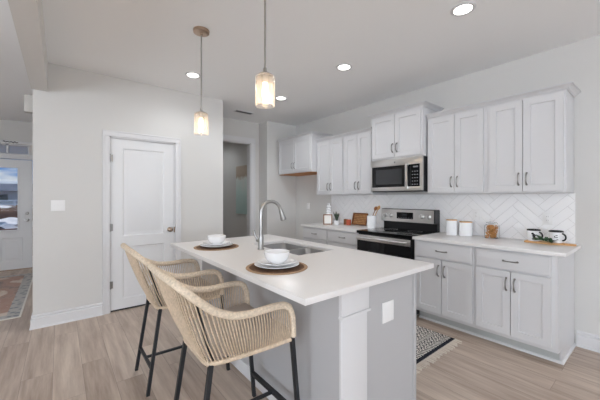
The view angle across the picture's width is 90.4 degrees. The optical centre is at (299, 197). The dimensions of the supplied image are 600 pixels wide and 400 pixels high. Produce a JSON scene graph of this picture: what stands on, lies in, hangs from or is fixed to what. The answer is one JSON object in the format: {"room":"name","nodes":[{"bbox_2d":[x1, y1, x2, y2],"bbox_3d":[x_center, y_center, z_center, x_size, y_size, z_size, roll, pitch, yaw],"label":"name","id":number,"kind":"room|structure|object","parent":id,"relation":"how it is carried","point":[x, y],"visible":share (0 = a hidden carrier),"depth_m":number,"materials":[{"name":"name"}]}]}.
{"room":"kitchen","nodes":[
{"label":"kitchen","id":0,"kind":"room"},
{"bbox_2d":[0,119,32,159],"bbox_3d":[-6.600,-0.035,4.474,4.233,2.750,0.150,0,0,-39],"label":"wall","id":1,"kind":"structure","parent":0,"point":[10,130],"depth_m":5.50,"materials":[{"name":"white paint"}]},
{"bbox_2d":[0,143,28,154],"bbox_3d":[-5.459,-0.885,5.375,0.860,0.190,0.060,0,0,-39],"label":"window","id":2,"kind":"structure","parent":1,"relation":"in","point":[4,148],"depth_m":5.50,"materials":[{"name":"white paint"}]},
{"bbox_2d":[0,159,32,271],"bbox_3d":[-5.432,0.320,5.364,0.936,2.039,0.130,0,0,-39],"label":"door","id":3,"kind":"structure","parent":1,"relation":"in","point":[15,175],"depth_m":5.51,"materials":[{"name":"white paint"}]},
{"bbox_2d":[0,140,32,159],"bbox_3d":[-5.404,0.152,5.330,1.080,2.375,0.018,0,0,-39],"label":"trim","id":4,"kind":"structure","parent":1,"relation":"attached to","point":[2,155],"depth_m":5.48,"materials":[{"name":"white paint"}]},
{"bbox_2d":[8,0,47,91],"bbox_3d":[1.103,-1.258,-1.631,0.128,0.305,12.075,0,0,-39],"label":"beam","id":5,"kind":"structure","parent":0,"point":[27,15],"depth_m":2.10,"materials":[{"name":"white paint"}]},
{"bbox_2d":[33,63,222,314],"bbox_3d":[-1.958,-0.035,3.729,2.062,2.750,0.115,0,0,-39],"label":"wall","id":6,"kind":"structure","parent":0,"point":[70,119],"depth_m":3.32,"materials":[{"name":"white paint"}]},
{"bbox_2d":[24,94,32,113],"bbox_3d":[-2.792,-0.960,3.067,0.068,0.170,0.090,0,0,-39],"label":"door chime","id":7,"kind":"object","parent":6,"relation":"attached to","point":[28,99],"visible":0.89,"depth_m":3.03,"materials":[{"name":"grey plastic"}]},
{"bbox_2d":[51,200,64,210],"bbox_3d":[-2.564,0.085,3.157,0.118,0.115,0.016,0,0,-39],"label":"light switch","id":8,"kind":"object","parent":6,"relation":"attached to","point":[56,205],"visible":1,"depth_m":3.16,"materials":[{"name":"white plastic"}]},
{"bbox_2d":[29,303,102,329],"bbox_3d":[-2.531,1.270,3.251,0.621,0.140,0.141,0,0,-39],"label":"baseboard","id":9,"kind":"structure","parent":6,"relation":"attached to","point":[47,319],"depth_m":3.19,"materials":[{"name":"white paint"}]},
{"bbox_2d":[103,129,180,314],"bbox_3d":[-1.952,0.281,3.719,0.868,2.118,0.139,0,0,-39],"label":"trim","id":10,"kind":"structure","parent":6,"relation":"attached to","point":[106,133],"depth_m":3.46,"materials":[{"name":"white paint"}]},
{"bbox_2d":[110,138,174,311],"bbox_3d":[-1.922,0.322,3.681,0.725,2.032,0.105,0,0,-39],"label":"door","id":11,"kind":"structure","parent":6,"relation":"in","point":[142,173],"depth_m":3.66,"materials":[{"name":"white paint"}]},
{"bbox_2d":[223,142,246,237],"bbox_3d":[-2.126,-0.035,7.438,0.080,2.750,4.147,0,0,-39],"label":"wall","id":12,"kind":"structure","parent":0,"point":[234,155],"depth_m":6.59,"materials":[{"name":"white paint"}]},
{"bbox_2d":[236,165,246,213],"bbox_3d":[-1.190,-0.160,6.187,0.030,1.000,0.550,0,0,-39],"label":"canvas","id":13,"kind":"object","parent":12,"relation":"attached to","point":[241,171],"visible":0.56,"depth_m":6.20},
{"bbox_2d":[223,118,258,234],"bbox_3d":[-2.016,-0.035,4.790,3.069,2.750,0.115,0,0,-39],"label":"wall","id":14,"kind":"structure","parent":0,"point":[232,127],"depth_m":5.62,"materials":[{"name":"white paint"}]},
{"bbox_2d":[223,134,254,235],"bbox_3d":[-1.302,0.116,5.351,1.073,2.449,0.139,0,0,-39],"label":"trim","id":15,"kind":"structure","parent":14,"relation":"attached to","point":[226,138],"depth_m":5.60,"materials":[{"name":"white paint"}]},
{"bbox_2d":[259,121,295,238],"bbox_3d":[-0.468,-0.035,5.855,0.678,2.750,0.399,0,0,-39],"label":"wall","id":16,"kind":"structure","parent":0,"point":[281,189],"depth_m":5.63,"materials":[{"name":"white paint"}]},
{"bbox_2d":[0,0,599,125],"bbox_3d":[-0.642,-1.470,0.157,8.397,0.120,17.350,0,0,-39],"label":"ceiling","id":17,"kind":"structure","parent":0,"point":[393,48],"depth_m":2.75,"materials":[{"name":"white paint"}]},
{"bbox_2d":[185,72,200,77],"bbox_3d":[-1.232,-1.407,3.430,0.172,0.007,0.172,0,0,-39],"label":"recessed light","id":18,"kind":"object","parent":17,"relation":"in","point":[188,74],"visible":1,"depth_m":3.43,"materials":[{"name":"white paint"}]},
{"bbox_2d":[187,73,197,76],"bbox_3d":[-1.232,-1.408,3.430,0.123,0.004,0.123,0,0,36],"label":"diffuser","id":19,"kind":"object","parent":18,"relation":"attached to","point":[188,74],"depth_m":3.42,"materials":[{"name":"white"}]},
{"bbox_2d":[193,26,209,135],"bbox_3d":[-0.832,-0.971,2.514,0.134,0.878,0.134,0,0,-39],"label":"pendant light","id":20,"kind":"object","parent":17,"relation":"hanging from","point":[200,117],"visible":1,"depth_m":2.48,"materials":[{"name":"silver metal"}]},
{"bbox_2d":[233,109,253,114],"bbox_3d":[-0.928,-1.406,4.915,0.320,0.008,0.110,0,0,-39],"label":"ceiling vent","id":21,"kind":"object","parent":17,"relation":"in","point":[236,110],"visible":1,"depth_m":4.92,"materials":[{"name":"white paint"}]},
{"bbox_2d":[255,0,274,108],"bbox_3d":[-0.206,-0.976,1.762,0.134,0.868,0.134,0,0,-39],"label":"pendant light","id":22,"kind":"object","parent":17,"relation":"hanging from","point":[264,81],"visible":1,"depth_m":1.72,"materials":[{"name":"silver metal"}]},
{"bbox_2d":[275,96,286,99],"bbox_3d":[-0.270,-1.407,4.223,0.172,0.007,0.172,0,0,-39],"label":"recessed light","id":23,"kind":"object","parent":17,"relation":"in","point":[276,97],"visible":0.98,"depth_m":4.22,"materials":[{"name":"white paint"}]},
{"bbox_2d":[336,63,351,70],"bbox_3d":[0.476,-1.407,3.220,0.172,0.007,0.172,0,0,-39],"label":"recessed light","id":24,"kind":"object","parent":17,"relation":"in","point":[342,67],"visible":1,"depth_m":3.22,"materials":[{"name":"white paint"}]},
{"bbox_2d":[338,65,349,69],"bbox_3d":[0.476,-1.408,3.220,0.123,0.004,0.123,0,0,36],"label":"diffuser","id":25,"kind":"object","parent":24,"relation":"attached to","point":[340,67],"depth_m":3.22,"materials":[{"name":"white"}]},
{"bbox_2d":[450,1,475,15],"bbox_3d":[1.220,-1.407,2.229,0.172,0.007,0.172,0,0,-39],"label":"recessed light","id":26,"kind":"object","parent":17,"relation":"in","point":[464,8],"visible":1,"depth_m":2.22,"materials":[{"name":"white paint"}]},
{"bbox_2d":[454,4,472,14],"bbox_3d":[1.220,-1.408,2.229,0.123,0.004,0.123,0,0,36],"label":"diffuser","id":27,"kind":"object","parent":26,"relation":"attached to","point":[461,9],"depth_m":2.23,"materials":[{"name":"white"}]},
{"bbox_2d":[0,256,599,399],"bbox_3d":[-0.642,1.390,0.157,8.397,0.100,17.350,0,0,-39],"label":"floor","id":28,"kind":"structure","parent":0,"point":[94,358],"depth_m":2.35,"materials":[{"name":"brown wood"}]},
{"bbox_2d":[0,273,32,320],"bbox_3d":[-4.415,1.335,3.904,1.300,0.010,2.500,0,0,-39],"label":"rug","id":29,"kind":"object","parent":28,"relation":"on","point":[14,289],"visible":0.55,"depth_m":4.09,"materials":[{"name":"fabric"}]},
{"bbox_2d":[121,243,229,396],"bbox_3d":[-0.972,0.840,2.305,0.683,1.000,0.536,0,0,-39],"label":"bar stool","id":30,"kind":"object","parent":28,"relation":"on","point":[154,296],"visible":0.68,"depth_m":2.16,"materials":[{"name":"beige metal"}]},
{"bbox_2d":[148,263,299,399],"bbox_3d":[-0.410,0.840,1.608,0.683,1.000,0.536,0,0,-39],"label":"bar stool","id":31,"kind":"object","parent":28,"relation":"on","point":[247,329],"visible":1,"depth_m":1.48,"materials":[{"name":"wicker"}]},
{"bbox_2d":[189,303,289,358],"bbox_3d":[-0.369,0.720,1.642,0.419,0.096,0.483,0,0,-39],"label":"backrest","id":32,"kind":"object","parent":31,"relation":"on","point":[256,342],"depth_m":1.50,"materials":[{"name":"beige wicker"}]},
{"bbox_2d":[202,243,415,399],"bbox_3d":[-0.103,0.901,2.428,0.726,0.878,1.890,0,0,-39],"label":"kitchen island","id":33,"kind":"object","parent":28,"relation":"on","point":[345,351],"visible":0.61,"depth_m":1.71,"materials":[{"name":"grey paint"}]},
{"bbox_2d":[170,234,433,305],"bbox_3d":[-0.170,0.445,2.376,1.100,0.030,1.979,0,0,-39],"label":"island countertop","id":34,"kind":"structure","parent":33,"relation":"on","point":[335,271],"depth_m":1.86,"materials":[{"name":"white stone"}]},
{"bbox_2d":[194,244,238,250],"bbox_3d":[-0.724,0.426,2.588,0.380,0.006,0.380,0,0,-39],"label":"placemat","id":35,"kind":"object","parent":34,"relation":"on","point":[232,246],"visible":0.67,"depth_m":2.48,"materials":[{"name":"brown wicker"}]},
{"bbox_2d":[200,242,232,247],"bbox_3d":[-0.724,0.413,2.588,0.276,0.020,0.276,0,0,-39],"label":"dinner plate","id":36,"kind":"object","parent":35,"relation":"on","point":[230,243],"visible":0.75,"depth_m":2.55,"materials":[{"name":"white"}]},
{"bbox_2d":[203,241,229,245],"bbox_3d":[-0.724,0.399,2.588,0.230,0.020,0.230,0,0,-39],"label":"salad plate","id":37,"kind":"object","parent":36,"relation":"on","point":[206,242],"visible":0.76,"depth_m":2.56,"materials":[{"name":"white"}]},
{"bbox_2d":[207,234,225,243],"bbox_3d":[-0.724,0.367,2.588,0.158,0.074,0.158,0,0,-39],"label":"bowl","id":38,"kind":"object","parent":37,"relation":"on","point":[217,238],"visible":0.98,"depth_m":2.54,"materials":[{"name":"white"}]},
{"bbox_2d":[253,200,285,249],"bbox_3d":[-0.249,0.225,2.524,0.292,0.411,0.095,0,0,-21],"label":"faucet","id":39,"kind":"object","parent":34,"relation":"on","point":[260,239],"visible":1,"depth_m":2.47,"materials":[{"name":"silver metal"}]},
{"bbox_2d":[246,262,307,274],"bbox_3d":[-0.142,0.426,1.836,0.380,0.006,0.380,0,0,-39],"label":"placemat","id":40,"kind":"object","parent":34,"relation":"on","point":[301,267],"visible":0.7,"depth_m":1.73,"materials":[{"name":"brown wicker"}]},
{"bbox_2d":[254,261,298,268],"bbox_3d":[-0.142,0.413,1.836,0.276,0.020,0.276,0,0,-39],"label":"dinner plate","id":41,"kind":"object","parent":40,"relation":"on","point":[257,263],"visible":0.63,"depth_m":1.81,"materials":[{"name":"white"}]},
{"bbox_2d":[258,258,295,265],"bbox_3d":[-0.142,0.399,1.836,0.230,0.020,0.230,0,0,-39],"label":"salad plate","id":42,"kind":"object","parent":41,"relation":"on","point":[264,261],"visible":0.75,"depth_m":1.83,"materials":[{"name":"white"}]},
{"bbox_2d":[264,249,289,263],"bbox_3d":[-0.142,0.367,1.836,0.158,0.074,0.158,0,0,-39],"label":"bowl","id":43,"kind":"object","parent":42,"relation":"on","point":[275,256],"visible":1,"depth_m":1.78,"materials":[{"name":"white"}]},
{"bbox_2d":[264,243,322,254],"bbox_3d":[-0.089,0.561,2.622,0.404,0.200,0.725,0,0,-39],"label":"sink","id":44,"kind":"object","parent":34,"relation":"in","point":[294,249],"visible":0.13,"depth_m":2.81,"materials":[{"name":"silver metal"}]},
{"bbox_2d":[382,300,393,323],"bbox_3d":[0.516,0.668,1.747,0.108,0.118,0.006,0,0,-39],"label":"wall outlet","id":45,"kind":"object","parent":33,"relation":"attached to","point":[387,307],"visible":1,"depth_m":1.74,"materials":[{"name":"white plastic"}]},
{"bbox_2d":[303,226,327,244],"bbox_3d":[0.448,0.899,4.727,0.664,0.882,0.569,0,0,-39],"label":"base cabinet","id":46,"kind":"object","parent":28,"relation":"on","point":[318,235],"visible":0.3,"depth_m":4.51,"materials":[{"name":"grey paint"}]},
{"bbox_2d":[328,229,358,249],"bbox_3d":[0.807,0.899,4.282,0.664,0.882,0.573,0,0,-39],"label":"base cabinet","id":47,"kind":"object","parent":28,"relation":"on","point":[345,239],"visible":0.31,"depth_m":4.08,"materials":[{"name":"grey paint"}]},
{"bbox_2d":[301,222,380,232],"bbox_3d":[0.628,0.441,4.518,0.647,0.030,1.171,0,0,-39],"label":"countertop","id":48,"kind":"structure","parent":47,"relation":"on","point":[341,227],"depth_m":4.38,"materials":[{"name":"white stone"}]},
{"bbox_2d":[323,214,331,224],"bbox_3d":[0.438,0.346,4.696,0.140,0.160,0.035,0,0,3],"label":"picture frame","id":49,"kind":"object","parent":48,"relation":"on","point":[327,218],"visible":1,"depth_m":4.69,"materials":[{"name":"brown wood"}]},
{"bbox_2d":[326,203,330,213],"bbox_3d":[0.471,0.258,4.899,0.112,0.335,0.112,0,0,-39],"label":"ribbed vase","id":50,"kind":"object","parent":48,"relation":"on","point":[328,206],"visible":0.52,"depth_m":4.87,"materials":[{"name":"white"}]},
{"bbox_2d":[333,212,339,224],"bbox_3d":[0.566,0.321,4.639,0.108,0.209,0.109,0,0,-39],"label":"potted plant","id":51,"kind":"object","parent":48,"relation":"on","point":[336,221],"visible":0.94,"depth_m":4.61,"materials":[{"name":"green plant"}]},
{"bbox_2d":[351,213,367,225],"bbox_3d":[0.915,0.330,4.570,0.075,0.184,0.276,0,0,-39],"label":"tray","id":52,"kind":"object","parent":48,"relation":"on","point":[358,218],"visible":1,"depth_m":4.57,"materials":[{"name":"brown wood"}]},
{"bbox_2d":[367,215,375,227],"bbox_3d":[0.998,0.339,4.150,0.128,0.174,0.128,0,0,-39],"label":"utensil crock","id":53,"kind":"object","parent":48,"relation":"on","point":[371,219],"visible":0.88,"depth_m":4.09,"materials":[{"name":"white"}]},
{"bbox_2d":[356,208,439,314],"bbox_3d":[1.200,0.746,3.730,0.705,1.188,0.764,0,0,-39],"label":"range","id":54,"kind":"object","parent":28,"relation":"on","point":[395,239],"visible":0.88,"depth_m":3.66,"materials":[{"name":"black metal"}]},
{"bbox_2d":[357,227,436,238],"bbox_3d":[1.195,0.436,3.727,0.587,0.037,0.764,0,0,-39],"label":"cooktop","id":55,"kind":"object","parent":54,"relation":"in","point":[383,232],"depth_m":3.66,"materials":[{"name":"black"}]},
{"bbox_2d":[416,325,461,373],"bbox_3d":[0.751,1.335,3.054,0.800,0.010,1.425,0,0,-39],"label":"runner rug","id":56,"kind":"object","parent":28,"relation":"on","point":[428,342],"visible":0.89,"depth_m":2.68,"materials":[{"name":"beige carpet"}]},
{"bbox_2d":[414,239,478,336],"bbox_3d":[1.665,0.899,3.216,0.664,0.882,0.608,0,0,-39],"label":"base cabinet","id":57,"kind":"object","parent":28,"relation":"on","point":[445,291],"visible":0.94,"depth_m":3.00,"materials":[{"name":"grey paint"}]},
{"bbox_2d":[474,247,575,364],"bbox_3d":[2.052,0.899,2.736,0.664,0.882,0.622,0,0,-39],"label":"base cabinet","id":58,"kind":"object","parent":28,"relation":"on","point":[524,302],"visible":0.98,"depth_m":2.52,"materials":[{"name":"grey paint"}]},
{"bbox_2d":[412,232,580,256],"bbox_3d":[1.877,0.441,2.966,0.647,0.030,1.269,0,0,-39],"label":"countertop","id":59,"kind":"structure","parent":58,"relation":"on","point":[518,245],"depth_m":2.76,"materials":[{"name":"white stone"}]},
{"bbox_2d":[446,219,456,235],"bbox_3d":[1.724,0.338,3.389,0.114,0.175,0.114,0,0,-39],"label":"canister","id":60,"kind":"object","parent":59,"relation":"on","point":[451,224],"visible":0.98,"depth_m":3.34,"materials":[{"name":"white"}]},
{"bbox_2d":[459,221,472,235],"bbox_3d":[1.844,0.346,3.315,0.132,0.158,0.132,0,0,-39],"label":"canister","id":61,"kind":"object","parent":59,"relation":"on","point":[465,227],"visible":0.98,"depth_m":3.26,"materials":[{"name":"white"}]},
{"bbox_2d":[484,218,499,238],"bbox_3d":[2.020,0.323,3.136,0.116,0.206,0.116,0,0,-39],"label":"jar","id":62,"kind":"object","parent":59,"relation":"on","point":[491,229],"visible":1,"depth_m":3.09,"materials":[{"name":"clear glass"}]},
{"bbox_2d":[524,240,576,245],"bbox_3d":[2.299,0.417,2.742,0.140,0.016,0.363,0,0,-39],"label":"paddle board","id":63,"kind":"object","parent":59,"relation":"on","point":[528,241],"visible":0.89,"depth_m":2.70,"materials":[{"name":"brown wood"}]},
{"bbox_2d":[527,229,542,240],"bbox_3d":[2.229,0.355,2.820,0.106,0.108,0.133,0,0,-39],"label":"mug","id":64,"kind":"object","parent":63,"relation":"on","point":[530,232],"visible":0.88,"depth_m":2.80,"materials":[{"name":"white"}]},
{"bbox_2d":[532,235,557,242],"bbox_3d":[2.200,0.374,2.685,0.108,0.063,0.202,0,0,-39],"label":"sprig","id":65,"kind":"object","parent":63,"relation":"on","point":[538,236],"visible":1,"depth_m":2.69,"materials":[{"name":"green plant"}]},
{"bbox_2d":[549,230,566,242],"bbox_3d":[2.338,0.355,2.700,0.106,0.108,0.133,0,0,-39],"label":"mug","id":66,"kind":"object","parent":63,"relation":"on","point":[558,235],"visible":0.92,"depth_m":2.67,"materials":[{"name":"white"}]},
{"bbox_2d":[296,35,599,342],"bbox_3d":[2.569,-0.035,2.744,0.150,2.750,17.350,0,0,-39],"label":"wall","id":67,"kind":"structure","parent":0,"point":[578,62],"depth_m":2.77,"materials":[{"name":"white paint"}]},
{"bbox_2d":[277,131,332,175],"bbox_3d":[0.067,-0.747,5.332,0.498,0.659,0.985,0,0,-39],"label":"upper cabinet","id":68,"kind":"object","parent":67,"relation":"attached to","point":[297,153],"visible":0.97,"depth_m":5.12,"materials":[{"name":"grey paint"}]},
{"bbox_2d":[317,137,343,194],"bbox_3d":[0.583,-0.476,4.785,0.381,0.868,0.599,0,0,-39],"label":"upper cabinet","id":69,"kind":"object","parent":67,"relation":"attached to","point":[330,153],"visible":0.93,"depth_m":4.67,"materials":[{"name":"grey paint"}]},
{"bbox_2d":[315,127,371,141],"bbox_3d":[0.622,-0.932,4.478,0.045,0.043,1.129,0,0,-39],"label":"crown molding","id":70,"kind":"structure","parent":69,"relation":"on","point":[368,128],"depth_m":4.41,"materials":[{"name":"grey paint"}]},
{"bbox_2d":[344,131,386,194],"bbox_3d":[0.937,-0.476,4.346,0.381,0.868,0.526,0,0,-39],"label":"upper cabinet","id":71,"kind":"object","parent":67,"relation":"attached to","point":[357,147],"visible":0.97,"depth_m":4.23,"materials":[{"name":"grey paint"}]},
{"bbox_2d":[367,101,443,160],"bbox_3d":[1.323,-0.785,3.803,0.461,0.607,0.808,0,0,-39],"label":"upper cabinet","id":72,"kind":"object","parent":67,"relation":"attached to","point":[401,132],"visible":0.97,"depth_m":3.61,"materials":[{"name":"grey paint"}]},
{"bbox_2d":[371,156,427,192],"bbox_3d":[1.314,-0.274,3.796,0.460,0.407,0.728,0,0,-39],"label":"microwave","id":73,"kind":"object","parent":72,"relation":"attached to","point":[408,174],"visible":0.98,"depth_m":3.61,"materials":[{"name":"silver metal"}]},
{"bbox_2d":[331,193,575,243],"bbox_3d":[1.520,0.192,3.918,0.010,0.467,3.124,0,0,-39],"label":"tile backsplash","id":74,"kind":"structure","parent":67,"relation":"attached to","point":[515,213],"depth_m":3.24,"materials":[{"name":"white tile"}]},
{"bbox_2d":[543,212,552,224],"bbox_3d":[2.368,0.200,2.851,0.009,0.118,0.075,0,0,-39],"label":"wall outlet","id":75,"kind":"object","parent":74,"relation":"attached to","point":[547,216],"visible":1,"depth_m":2.84,"materials":[{"name":"white plastic"}]},
{"bbox_2d":[545,215,549,221],"bbox_3d":[2.365,0.200,2.849,0.002,0.068,0.034,0,0,-39],"label":"receptacle","id":76,"kind":"object","parent":75,"relation":"attached to","point":[547,217],"depth_m":2.85,"materials":[{"name":"white plastic"}]},
{"bbox_2d":[428,106,495,193],"bbox_3d":[1.779,-0.476,3.300,0.381,0.868,0.616,0,0,-39],"label":"upper cabinet","id":77,"kind":"object","parent":67,"relation":"attached to","point":[457,142],"visible":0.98,"depth_m":3.17,"materials":[{"name":"grey paint"}]},
{"bbox_2d":[487,90,573,193],"bbox_3d":[2.160,-0.476,2.827,0.381,0.868,0.597,0,0,-39],"label":"upper cabinet","id":78,"kind":"object","parent":67,"relation":"attached to","point":[530,140],"visible":1,"depth_m":2.69,"materials":[{"name":"grey paint"}]},
{"bbox_2d":[425,81,580,118],"bbox_3d":[1.982,-0.932,3.051,0.374,0.043,1.262,0,0,-39],"label":"crown molding","id":79,"kind":"structure","parent":78,"relation":"on","point":[571,87],"depth_m":2.77,"materials":[{"name":"grey paint"}]},
{"bbox_2d":[576,330,599,352],"bbox_3d":[5.173,1.270,-0.629,0.026,0.140,8.530,0,0,-39],"label":"baseboard","id":80,"kind":"structure","parent":67,"relation":"attached to","point":[585,340],"depth_m":2.63,"materials":[{"name":"white paint"}]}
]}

